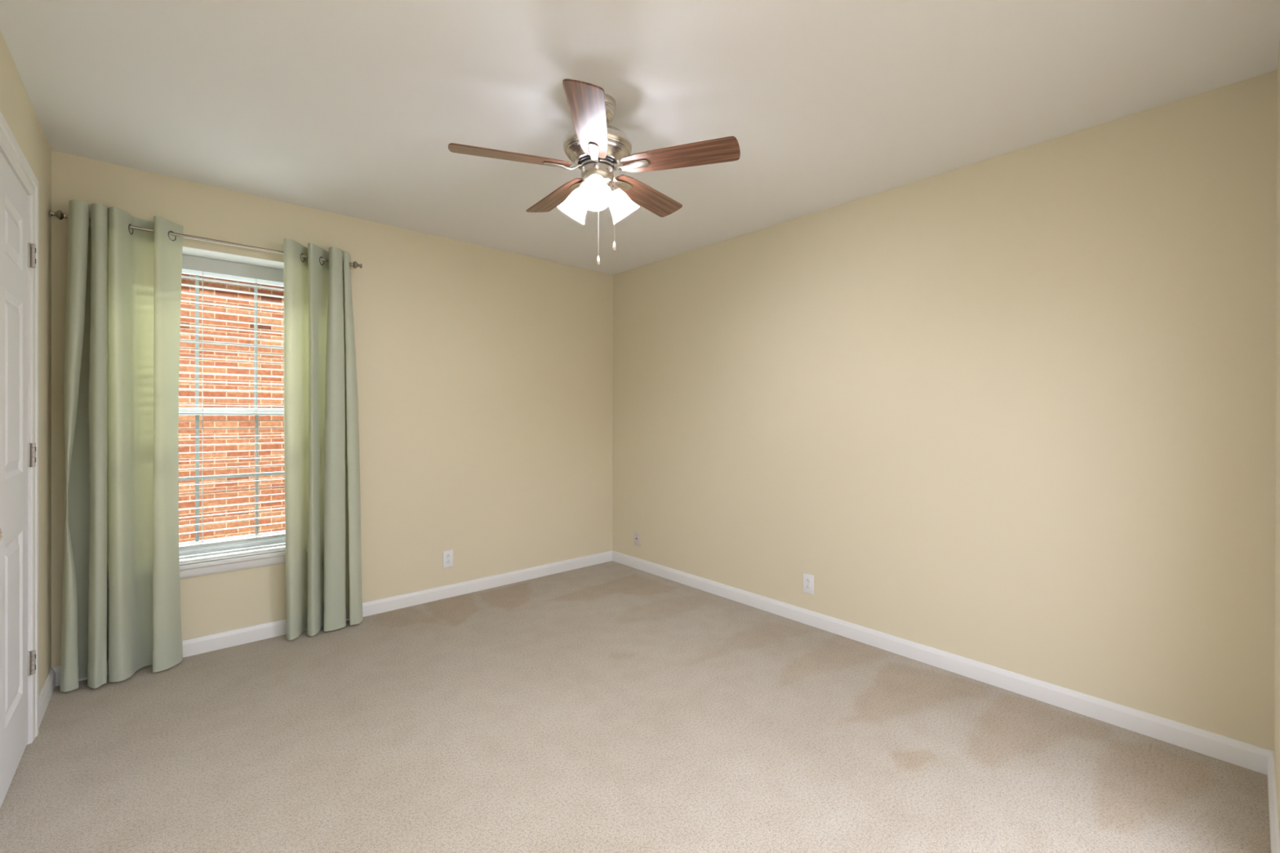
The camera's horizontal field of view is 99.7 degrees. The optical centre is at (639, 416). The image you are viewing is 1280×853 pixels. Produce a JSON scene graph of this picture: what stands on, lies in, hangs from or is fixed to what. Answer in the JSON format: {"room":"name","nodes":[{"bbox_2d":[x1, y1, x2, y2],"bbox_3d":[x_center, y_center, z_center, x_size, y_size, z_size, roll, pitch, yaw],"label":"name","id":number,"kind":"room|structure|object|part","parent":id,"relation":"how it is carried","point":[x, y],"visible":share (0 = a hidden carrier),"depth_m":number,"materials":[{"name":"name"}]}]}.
{"room":"empty bedroom","nodes":[
{"label":"empty bedroom","id":0,"kind":"room"},
{"bbox_2d":[0,29,51,696],"bbox_3d":[-1.469,0.076,0.997,0.120,2.560,3.791,0,0,-41],"label":"wall","id":1,"kind":"structure","parent":0,"point":[16,108],"depth_m":2.28,"materials":[{"name":"beige paint"}]},
{"bbox_2d":[0,110,39,808],"bbox_3d":[-2.004,0.162,1.651,0.186,2.144,1.112,0,0,-41],"label":"door","id":2,"kind":"structure","parent":1,"relation":"in","point":[19,184],"depth_m":1.88,"materials":[{"name":"white wood"}]},
{"bbox_2d":[38,667,55,728],"bbox_3d":[-2.513,1.189,2.279,0.014,0.084,0.495,0,0,-41],"label":"baseboard","id":3,"kind":"structure","parent":1,"relation":"attached to","point":[45,695],"depth_m":2.28,"materials":[{"name":"white wood"}]},
{"bbox_2d":[51,150,613,667],"bbox_3d":[-1.626,0.070,3.638,3.383,2.560,0.375,0,0,-41],"label":"wall","id":4,"kind":"structure","parent":0,"point":[485,375],"depth_m":3.61,"materials":[{"name":"beige paint"}]},
{"bbox_2d":[48,209,362,268],"bbox_3d":[-2.162,-0.894,2.836,1.272,0.054,0.112,0,0,-41],"label":"curtain rod","id":5,"kind":"object","parent":4,"relation":"attached to","point":[59,214],"visible":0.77,"depth_m":2.74,"materials":[{"name":"grey metal"}]},
{"bbox_2d":[60,199,183,692],"bbox_3d":[-2.423,0.130,2.540,0.412,2.178,0.184,0,0,-37],"label":"curtain","id":6,"kind":"object","parent":5,"relation":"hanging from","point":[122,368],"visible":1,"depth_m":2.51,"materials":[{"name":"green fabric"}]},
{"bbox_2d":[283,238,362,639],"bbox_3d":[-1.811,0.130,3.095,0.411,2.178,0.159,0,0,-44],"label":"curtain","id":7,"kind":"object","parent":5,"relation":"hanging from","point":[322,460],"visible":1,"depth_m":3.06,"materials":[{"name":"green fabric"}]},
{"bbox_2d":[106,246,307,588],"bbox_3d":[-2.296,-0.021,3.010,1.045,1.697,0.377,0,0,-41],"label":"window","id":8,"kind":"structure","parent":4,"relation":"in","point":[197,562],"depth_m":3.03,"materials":[{"name":"white plastic"}]},
{"bbox_3d":[-2.265,0.770,2.975,1.045,0.026,0.277,0,0,-41],"label":"sill","id":9,"kind":"part","parent":8,"relation":"part of","materials":[{"name":"white wood"}]},
{"bbox_2d":[178,415,284,541],"bbox_3d":[-2.379,0.346,3.104,0.803,0.703,0.012,0,0,-41],"label":"grille","id":10,"kind":"object","parent":8,"relation":"attached to","point":[197,417],"depth_m":3.10,"materials":[{"name":"grey plastic"}]},
{"bbox_2d":[178,254,284,550],"bbox_3d":[-2.325,-0.075,3.043,0.929,1.585,0.061,0,0,-41],"label":"window blind","id":11,"kind":"object","parent":8,"relation":"attached to","point":[188,262],"visible":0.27,"depth_m":3.04,"materials":[{"name":"grey plastic"}]},
{"bbox_3d":[-2.410,-0.060,2.975,0.002,1.520,0.053,0,0,-41],"label":"ladder cord","id":12,"kind":"part","parent":11,"relation":"part of","materials":[{"name":"white fabric"}]},
{"bbox_3d":[-2.330,0.709,3.048,0.929,0.018,0.049,0,0,-41],"label":"rail","id":13,"kind":"part","parent":11,"relation":"part of","materials":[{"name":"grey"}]},
{"bbox_3d":[-2.229,-0.060,3.135,0.002,1.520,0.053,0,0,-41],"label":"ladder cord","id":14,"kind":"part","parent":11,"relation":"part of","materials":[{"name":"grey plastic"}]},
{"bbox_2d":[180,275,283,408],"bbox_3d":[-2.404,-0.420,3.132,0.803,0.751,0.012,0,0,-41],"label":"grille","id":15,"kind":"object","parent":8,"relation":"attached to","point":[222,277],"depth_m":3.15,"materials":[{"name":"grey plastic"}]},
{"bbox_3d":[-2.379,0.345,3.104,0.875,0.785,0.030,0,0,-41],"label":"sash","id":16,"kind":"part","parent":8,"relation":"part of","materials":[{"name":"white plastic"}]},
{"bbox_3d":[-2.388,-0.044,3.114,0.945,1.653,0.100,0,0,-41],"label":"frame","id":17,"kind":"part","parent":8,"relation":"part of","materials":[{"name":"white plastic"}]},
{"bbox_3d":[-2.404,-0.421,3.132,0.875,0.829,0.030,0,0,-41],"label":"sash","id":18,"kind":"part","parent":8,"relation":"part of","materials":[{"name":"white plastic"}]},
{"bbox_2d":[53,550,612,686],"bbox_3d":[-1.455,1.189,3.534,3.263,0.084,0.014,0,0,-41],"label":"baseboard","id":19,"kind":"structure","parent":4,"relation":"attached to","point":[196,646],"depth_m":3.48,"materials":[{"name":"white wood"}]},
{"bbox_2d":[442,549,453,568],"bbox_3d":[-1.305,0.969,3.669,0.070,0.114,0.008,0,0,-41],"label":"wall outlet","id":20,"kind":"object","parent":4,"relation":"attached to","point":[447,556],"visible":1,"depth_m":3.67,"materials":[{"name":"white plastic"}]},
{"bbox_2d":[0,560,1271,852],"bbox_3d":[-0.244,1.297,2.164,3.363,0.120,3.771,0,0,-41],"label":"floor","id":21,"kind":"structure","parent":0,"point":[608,707],"depth_m":2.00,"materials":[{"name":"beige carpet"}]},
{"bbox_2d":[0,0,1279,275],"bbox_3d":[-0.322,-1.264,2.255,3.503,0.120,4.166,0,0,-41],"label":"ceiling","id":22,"kind":"structure","parent":0,"point":[354,108],"depth_m":1.99,"materials":[{"name":"white paint"}]},
{"bbox_2d":[448,79,740,265],"bbox_3d":[-0.168,-0.899,2.040,1.046,0.608,1.016,0,0,-3],"label":"ceiling fan","id":23,"kind":"object","parent":22,"relation":"hanging from","point":[598,148],"visible":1,"depth_m":1.99,"materials":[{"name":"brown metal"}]},
{"bbox_3d":[-0.469,-0.949,1.973,0.437,0.006,0.123,0,13,-18],"label":"fan blade","id":24,"kind":"part","parent":23,"relation":"part of","materials":[{"name":"brown wood"}]},
{"bbox_3d":[-0.352,-0.950,2.334,0.123,0.006,0.437,-16,9,-35],"label":"fan blade","id":25,"kind":"part","parent":23,"relation":"part of","materials":[{"name":"brown wood"}]},
{"bbox_3d":[-0.261,-0.825,2.136,0.130,0.137,0.119,0,0,-3],"label":"lamp shade","id":26,"kind":"part","parent":23,"relation":"part of","materials":[{"name":"white glass"}]},
{"bbox_3d":[-0.163,-0.948,1.750,0.123,0.006,0.437,13,0,0],"label":"fan blade","id":27,"kind":"part","parent":23,"relation":"part of","materials":[{"name":"brown wood"}]},
{"bbox_3d":[-0.164,-0.824,1.964,0.124,0.137,0.134,0,0,-3],"label":"lamp shade","id":28,"kind":"part","parent":23,"relation":"part of","materials":[{"name":"white glass"}]},
{"bbox_3d":[-0.163,-0.844,1.984,0.048,0.069,0.063,0,0,-3],"label":"light bulb","id":29,"kind":"part","parent":23,"relation":"part of","materials":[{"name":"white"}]},
{"bbox_3d":[-0.098,-0.803,2.061,0.002,0.277,0.002,0,0,-3],"label":"pull chain","id":30,"kind":"part","parent":23,"relation":"part of","materials":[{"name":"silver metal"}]},
{"bbox_3d":[-0.067,-0.824,2.136,0.131,0.137,0.119,0,0,-3],"label":"lamp shade","id":31,"kind":"part","parent":23,"relation":"part of","materials":[{"name":"white glass"}]},
{"bbox_3d":[0.027,-0.949,2.334,0.123,0.006,0.437,-16,-9,35],"label":"fan blade","id":32,"kind":"part","parent":23,"relation":"part of","materials":[{"name":"brown wood"}]},
{"bbox_3d":[0.144,-0.948,1.973,0.437,0.006,0.123,0,-13,18],"label":"fan blade","id":33,"kind":"part","parent":23,"relation":"part of","materials":[{"name":"brown wood"}]},
{"bbox_2d":[612,69,1277,751],"bbox_3d":[0.942,0.077,3.377,0.120,2.560,4.166,0,0,-41],"label":"wall","id":34,"kind":"structure","parent":0,"point":[1014,411],"depth_m":2.46,"materials":[{"name":"beige paint"}]},
{"bbox_2d":[634,530,639,546],"bbox_3d":[-0.026,0.990,4.370,0.014,0.114,0.070,0,0,-41],"label":"cable plate","id":35,"kind":"object","parent":34,"relation":"attached to","point":[637,534],"visible":1,"depth_m":4.37,"materials":[{"name":"beige plastic"}]},
{"bbox_2d":[803,573,813,595],"bbox_3d":[1.002,0.998,3.212,0.008,0.114,0.070,0,0,-41],"label":"wall outlet","id":36,"kind":"object","parent":34,"relation":"attached to","point":[808,580],"visible":1,"depth_m":3.21,"materials":[{"name":"white plastic"}]},
{"bbox_2d":[805,584,810,590],"bbox_3d":[1.000,1.018,3.211,0.003,0.028,0.034,0,0,-41],"label":"receptacle","id":37,"kind":"object","parent":36,"relation":"attached to","point":[807,586],"depth_m":3.21,"materials":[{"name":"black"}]},
{"bbox_2d":[805,577,810,583],"bbox_3d":[1.000,0.978,3.211,0.003,0.028,0.034,0,0,-41],"label":"receptacle","id":38,"kind":"object","parent":36,"relation":"attached to","point":[807,580],"depth_m":3.21,"materials":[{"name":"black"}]},
{"bbox_2d":[612,550,1271,775],"bbox_3d":[0.973,1.196,3.239,0.014,0.084,3.671,0,0,-41],"label":"baseboard","id":39,"kind":"structure","parent":34,"relation":"attached to","point":[1233,751],"depth_m":2.45,"materials":[{"name":"white wood"}]},
{"bbox_2d":[1273,37,1279,835],"bbox_3d":[1.014,0.083,0.741,3.263,2.560,0.120,0,0,-41],"label":"wall","id":40,"kind":"structure","parent":0,"point":[1277,579],"depth_m":1.72,"materials":[{"name":"beige paint"}]},
{"bbox_2d":[1267,751,1279,852],"bbox_3d":[1.926,1.201,1.642,0.702,0.084,0.014,0,0,-41],"label":"baseboard","id":41,"kind":"structure","parent":40,"relation":"attached to","point":[1272,789],"depth_m":1.62,"materials":[{"name":"white wood"}]},
{"label":"outside","id":42,"kind":"structure","parent":0,"visible":0},
{"bbox_3d":[-3.129,1.924,5.050,30.000,0.200,3.700,0,0,-41],"label":"ground","id":43,"kind":"structure","parent":42,"visible":0},
{"bbox_2d":[178,273,284,542],"bbox_3d":[-5.237,-0.818,8.193,21.600,5.260,4.500,0,0,-41],"label":"neighboring house","id":44,"kind":"structure","parent":43,"relation":"on","point":[182,401],"depth_m":6.16,"materials":[{"name":"orange brick"}]}
]}

